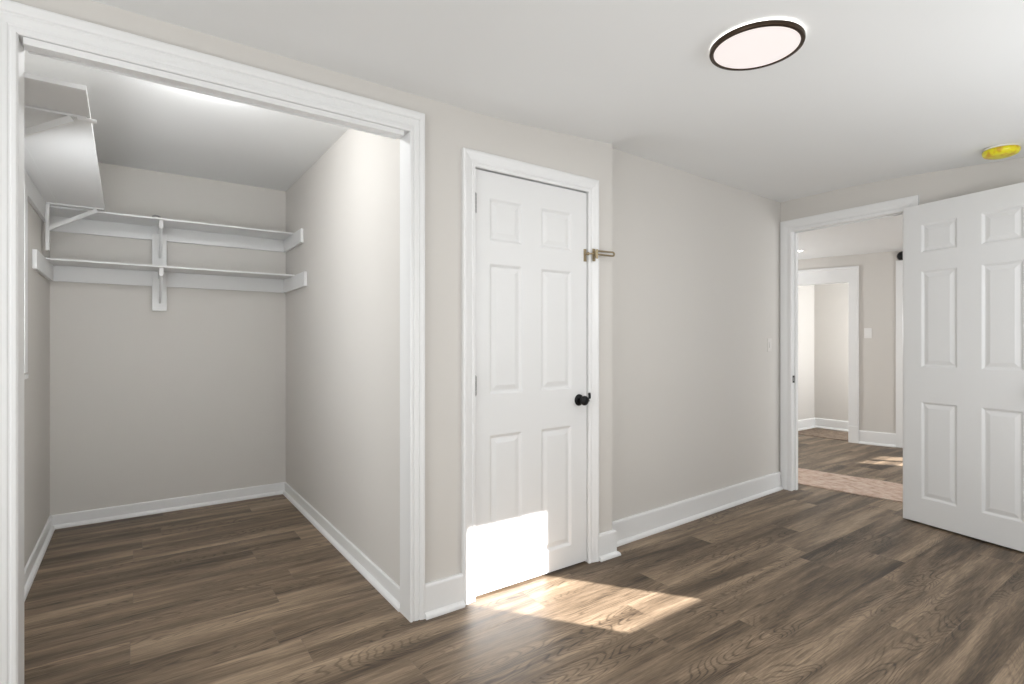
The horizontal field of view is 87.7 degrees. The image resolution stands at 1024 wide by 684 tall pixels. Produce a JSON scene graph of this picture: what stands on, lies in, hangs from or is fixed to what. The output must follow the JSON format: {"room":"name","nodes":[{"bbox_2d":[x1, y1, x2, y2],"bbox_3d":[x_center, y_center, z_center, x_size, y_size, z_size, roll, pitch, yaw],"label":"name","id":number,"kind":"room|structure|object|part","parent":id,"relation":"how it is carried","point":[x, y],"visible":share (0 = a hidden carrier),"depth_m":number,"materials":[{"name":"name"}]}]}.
{"room":"empty bedroom","nodes":[
{"label":"empty bedroom","id":0,"kind":"room"},
{"bbox_2d":[24,202,49,567],"bbox_3d":[-2.362,-0.025,2.477,0.100,2.470,2.305,0,0,-35],"label":"wall","id":1,"kind":"structure","parent":0,"point":[37,384],"depth_m":2.98,"materials":[{"name":"beige paint"}]},
{"bbox_2d":[24,183,27,379],"bbox_3d":[-2.105,-0.285,2.227,0.028,0.920,0.830,0,0,-35],"label":"trim","id":2,"kind":"structure","parent":1,"relation":"in","point":[25,186],"depth_m":2.51,"materials":[{"name":"white paint"}]},
{"bbox_2d":[24,72,105,250],"bbox_3d":[-2.187,-0.692,2.603,0.328,0.301,2.301,0,0,-35],"label":"shelf","id":3,"kind":"object","parent":1,"relation":"attached to","point":[61,167],"visible":0.89,"depth_m":2.30,"materials":[{"name":"white paint"}]},
{"bbox_3d":[-1.679,-0.822,1.880,0.282,0.008,0.018,0,0,-35],"label":"bracket arm","id":4,"kind":"part","parent":3,"relation":"part of","materials":[{"name":"white paint"}]},
{"bbox_3d":[-2.643,-0.822,3.225,0.270,0.008,0.018,0,0,-35],"label":"bracket arm","id":5,"kind":"part","parent":3,"relation":"part of","materials":[{"name":"white paint"}]},
{"bbox_2d":[50,162,285,514],"bbox_3d":[-2.432,-0.025,3.903,1.637,2.470,0.100,0,0,-35],"label":"wall","id":6,"kind":"structure","parent":0,"point":[188,398],"depth_m":3.81,"materials":[{"name":"beige paint"}]},
{"bbox_2d":[152,220,166,310],"bbox_3d":[-2.421,-0.517,3.667,0.086,0.594,0.258,0,0,-35],"label":"upright","id":7,"kind":"object","parent":6,"relation":"attached to","point":[159,233],"visible":0.91,"depth_m":3.75,"materials":[{"name":"white paint"}]},
{"bbox_3d":[-2.414,-0.470,3.660,0.024,0.052,0.240,0,0,-35],"label":"bracket arm","id":8,"kind":"part","parent":7,"relation":"part of","materials":[{"name":"white paint"}]},
{"bbox_3d":[-2.414,-0.787,3.660,0.024,0.052,0.240,0,0,-35],"label":"bracket arm","id":9,"kind":"part","parent":7,"relation":"part of","materials":[{"name":"white paint"}]},
{"bbox_2d":[32,249,306,292],"bbox_3d":[-2.188,-0.451,3.560,1.435,0.116,0.739,0,0,-35],"label":"closet shelf","id":10,"kind":"object","parent":6,"relation":"attached to","point":[52,269],"visible":1,"depth_m":3.71,"materials":[{"name":"white paint"}]},
{"bbox_2d":[50,205,302,252],"bbox_3d":[-2.242,-0.770,3.635,1.435,0.112,0.554,0,0,-35],"label":"closet shelf","id":11,"kind":"object","parent":6,"relation":"attached to","point":[102,223],"visible":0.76,"depth_m":3.74,"materials":[{"name":"white paint"}]},
{"bbox_2d":[24,50,348,190],"bbox_3d":[-1.715,-1.240,2.894,1.497,0.060,2.435,0,0,-35],"label":"ceiling","id":12,"kind":"structure","parent":0,"point":[141,124],"depth_m":3.06,"materials":[{"name":"paint"}]},
{"bbox_2d":[10,0,611,582],"bbox_3d":[-1.137,-0.025,1.876,4.120,2.470,0.095,0,0,-35],"label":"wall","id":13,"kind":"structure","parent":0,"point":[449,129],"depth_m":2.41,"materials":[{"name":"beige paint"}]},
{"bbox_2d":[0,0,424,683],"bbox_3d":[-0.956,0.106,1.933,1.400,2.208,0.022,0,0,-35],"label":"trim","id":14,"kind":"structure","parent":13,"relation":"attached to","point":[17,19],"depth_m":1.66,"materials":[{"name":"white paint"}]},
{"bbox_2d":[23,37,403,138],"bbox_3d":[-0.983,-0.899,1.973,1.217,0.021,0.084,0,0,-35],"label":"door track","id":15,"kind":"object","parent":13,"relation":"attached to","point":[35,47],"visible":1,"depth_m":1.87,"materials":[{"name":"white paint"}]},
{"bbox_2d":[425,573,464,619],"bbox_3d":[-0.302,1.137,2.389,0.195,0.145,0.035,0,0,-35],"label":"baseboard","id":16,"kind":"structure","parent":13,"relation":"attached to","point":[443,596],"depth_m":2.38,"materials":[{"name":"white paint"}]},
{"bbox_2d":[462,147,598,604],"bbox_3d":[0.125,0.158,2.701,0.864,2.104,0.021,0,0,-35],"label":"trim","id":17,"kind":"structure","parent":13,"relation":"attached to","point":[472,159],"depth_m":2.49,"materials":[{"name":"white paint"}]},
{"bbox_2d":[475,169,590,595],"bbox_3d":[0.120,0.192,2.702,0.730,2.013,0.096,0,0,-35],"label":"door","id":18,"kind":"structure","parent":13,"relation":"in","point":[532,400],"depth_m":2.69,"materials":[{"name":"white paint"}]},
{"bbox_3d":[0.388,0.314,2.855,0.052,0.052,0.035,0,0,-35],"label":"knob","id":19,"kind":"part","parent":18,"relation":"part of","materials":[{"name":"black metal"}]},
{"bbox_2d":[584,249,614,261],"bbox_3d":[0.490,-0.475,2.931,0.199,0.070,0.043,0,0,-21],"label":"guard","id":20,"kind":"object","parent":18,"relation":"attached to","point":[594,253],"visible":1,"depth_m":2.91,"materials":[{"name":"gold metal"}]},
{"bbox_3d":[0.400,-0.474,2.914,0.020,0.068,0.004,0,0,-35],"label":"keeper plate","id":21,"kind":"part","parent":20,"relation":"part of","materials":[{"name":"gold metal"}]},
{"bbox_3d":[0.455,-0.476,2.907,0.022,0.068,0.026,0,0,-35],"label":"pivot plate","id":22,"kind":"part","parent":20,"relation":"part of","materials":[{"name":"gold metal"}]},
{"bbox_2d":[286,129,399,585],"bbox_3d":[-1.109,-0.025,3.368,0.100,2.470,2.305,0,0,-35],"label":"wall","id":23,"kind":"structure","parent":0,"point":[343,327],"depth_m":3.00,"materials":[{"name":"beige paint"}]},
{"bbox_2d":[24,482,399,611],"bbox_3d":[-1.737,1.166,2.925,1.437,0.088,2.300,0,0,-35],"label":"baseboard","id":24,"kind":"structure","parent":23,"relation":"attached to","point":[376,577],"depth_m":3.52,"materials":[{"name":"white paint"}]},
{"bbox_2d":[24,428,1023,683],"bbox_3d":[2.114,1.260,4.017,11.900,0.100,6.300,0,0,-35],"label":"floor","id":25,"kind":"structure","parent":0,"point":[807,584],"depth_m":2.40,"materials":[{"name":"wood"}]},
{"bbox_2d":[798,468,902,502],"bbox_3d":[2.989,1.206,4.391,0.649,0.008,2.524,0,0,-45],"label":"runner rug","id":26,"kind":"object","parent":25,"relation":"on","point":[874,488],"visible":0.28,"depth_m":4.50,"materials":[{"name":"fabric"}]},
{"bbox_2d":[92,0,1023,202],"bbox_3d":[0.507,-1.147,1.496,6.360,0.137,2.850,0,0,-35],"label":"ceiling","id":27,"kind":"structure","parent":0,"point":[874,90],"depth_m":2.12,"materials":[{"name":"paint"}]},
{"bbox_2d":[709,20,805,70],"bbox_3d":[0.884,-1.073,1.931,0.317,0.032,0.317,0,0,-35],"label":"ceiling light","id":28,"kind":"object","parent":27,"relation":"in","point":[760,44],"visible":1,"depth_m":1.90,"materials":[{"name":"white plastic"}]},
{"bbox_2d":[982,144,1020,159],"bbox_3d":[2.769,-1.073,3.018,0.164,0.049,0.164,0,0,-35],"label":"smoke detector","id":29,"kind":"object","parent":27,"relation":"attached to","point":[1001,151],"visible":1,"depth_m":2.98,"materials":[{"name":"yellow plastic"}]},
{"bbox_2d":[612,148,780,520],"bbox_3d":[1.339,-0.025,3.795,2.180,2.470,0.164,0,0,-35],"label":"wall","id":30,"kind":"structure","parent":0,"point":[696,260],"depth_m":3.64,"materials":[{"name":"beige paint"}]},
{"bbox_2d":[599,471,782,561],"bbox_3d":[1.347,1.139,3.662,2.247,0.143,0.132,0,0,-37],"label":"baseboard","id":31,"kind":"structure","parent":30,"relation":"attached to","point":[638,526],"depth_m":3.54,"materials":[{"name":"white paint"}]},
{"bbox_2d":[767,339,771,351],"bbox_3d":[2.079,0.025,4.299,0.060,0.105,0.009,0,0,-37],"label":"light switch","id":32,"kind":"object","parent":30,"relation":"attached to","point":[769,341],"visible":1,"depth_m":4.29,"materials":[{"name":"white plastic"}]},
{"bbox_2d":[798,285,813,419],"bbox_3d":[3.906,-0.025,7.364,1.100,2.470,0.100,0,0,-35],"label":"wall","id":33,"kind":"structure","parent":0,"point":[805,293],"depth_m":7.44,"materials":[{"name":"beige paint"}]},
{"bbox_2d":[814,283,847,420],"bbox_3d":[4.716,-0.025,7.087,0.100,2.470,1.490,0,0,-35],"label":"wall","id":34,"kind":"structure","parent":0,"point":[830,300],"depth_m":7.41,"materials":[{"name":"beige paint"}]},
{"bbox_2d":[798,418,847,431],"bbox_3d":[4.344,1.143,6.792,0.850,0.135,1.340,0,0,-35],"label":"baseboard","id":35,"kind":"structure","parent":34,"relation":"attached to","point":[804,424],"depth_m":7.39,"materials":[{"name":"white paint"}]},
{"bbox_2d":[798,251,900,432],"bbox_3d":[4.415,-0.025,6.231,5.200,2.470,0.120,0,0,40],"label":"wall","id":36,"kind":"structure","parent":0,"point":[877,271],"depth_m":6.26,"materials":[{"name":"beige paint"}]},
{"bbox_2d":[798,281,847,285],"bbox_3d":[3.751,0.235,6.792,0.962,1.950,0.127,0,0,40],"label":"trim","id":37,"kind":"structure","parent":36,"relation":"attached to","point":[846,281],"depth_m":6.64,"materials":[{"name":"white paint"}]},
{"bbox_2d":[798,266,858,426],"bbox_3d":[3.699,0.149,6.740,1.158,2.122,0.024,0,0,40],"label":"trim","id":38,"kind":"structure","parent":36,"relation":"attached to","point":[850,274],"depth_m":6.41,"materials":[{"name":"white paint"}]},
{"bbox_2d":[848,426,858,442],"bbox_3d":[4.102,1.110,6.398,0.106,0.200,0.028,0,0,40],"label":"trim","id":39,"kind":"structure","parent":36,"relation":"attached to","point":[853,431],"depth_m":6.39,"materials":[{"name":"white paint"}]},
{"bbox_2d":[864,328,871,337],"bbox_3d":[4.216,-0.105,6.314,0.075,0.120,0.009,0,0,40],"label":"light switch","id":40,"kind":"object","parent":36,"relation":"attached to","point":[867,331],"visible":1,"depth_m":6.31,"materials":[{"name":"white plastic"}]},
{"bbox_2d":[859,430,895,446],"bbox_3d":[4.277,1.133,6.245,0.359,0.155,0.035,0,0,40],"label":"baseboard","id":41,"kind":"structure","parent":36,"relation":"attached to","point":[865,437],"depth_m":6.24,"materials":[{"name":"white paint"}]},
{"bbox_2d":[896,260,902,447],"bbox_3d":[5.005,0.138,5.643,1.530,2.145,0.018,0,0,40],"label":"trim","id":42,"kind":"structure","parent":36,"relation":"attached to","point":[899,264],"depth_m":6.11,"materials":[{"name":"white paint"}]},
{"bbox_2d":[897,251,902,259],"bbox_3d":[4.452,-0.985,6.082,0.106,0.106,0.066,0,0,40],"label":"wall sconce","id":43,"kind":"object","parent":36,"relation":"attached to","point":[900,254],"visible":0.56,"depth_m":6.08,"materials":[{"name":"black metal"}]},
{"bbox_2d":[798,215,902,259],"bbox_3d":[4.561,-1.077,6.045,5.520,0.082,5.630,0,0,-35],"label":"ceiling","id":44,"kind":"structure","parent":0,"point":[881,235],"depth_m":5.47,"materials":[{"name":"paint"}]},
{"bbox_2d":[781,157,1023,221],"bbox_3d":[2.265,-0.025,4.435,0.088,2.470,5.597,0,0,-33],"label":"wall","id":45,"kind":"structure","parent":0,"point":[950,183],"depth_m":3.60,"materials":[{"name":"beige paint"}]},
{"bbox_2d":[780,195,918,518],"bbox_3d":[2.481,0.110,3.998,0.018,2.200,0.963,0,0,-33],"label":"trim","id":46,"kind":"structure","parent":45,"relation":"attached to","point":[787,228],"depth_m":4.33,"materials":[{"name":"white paint"}]},
{"bbox_2d":[904,182,1023,551],"bbox_3d":[2.806,0.143,3.288,0.104,2.110,0.755,0,0,-23],"label":"door","id":47,"kind":"structure","parent":45,"relation":"in","point":[964,254],"depth_m":3.31,"materials":[{"name":"white paint"}]}
]}

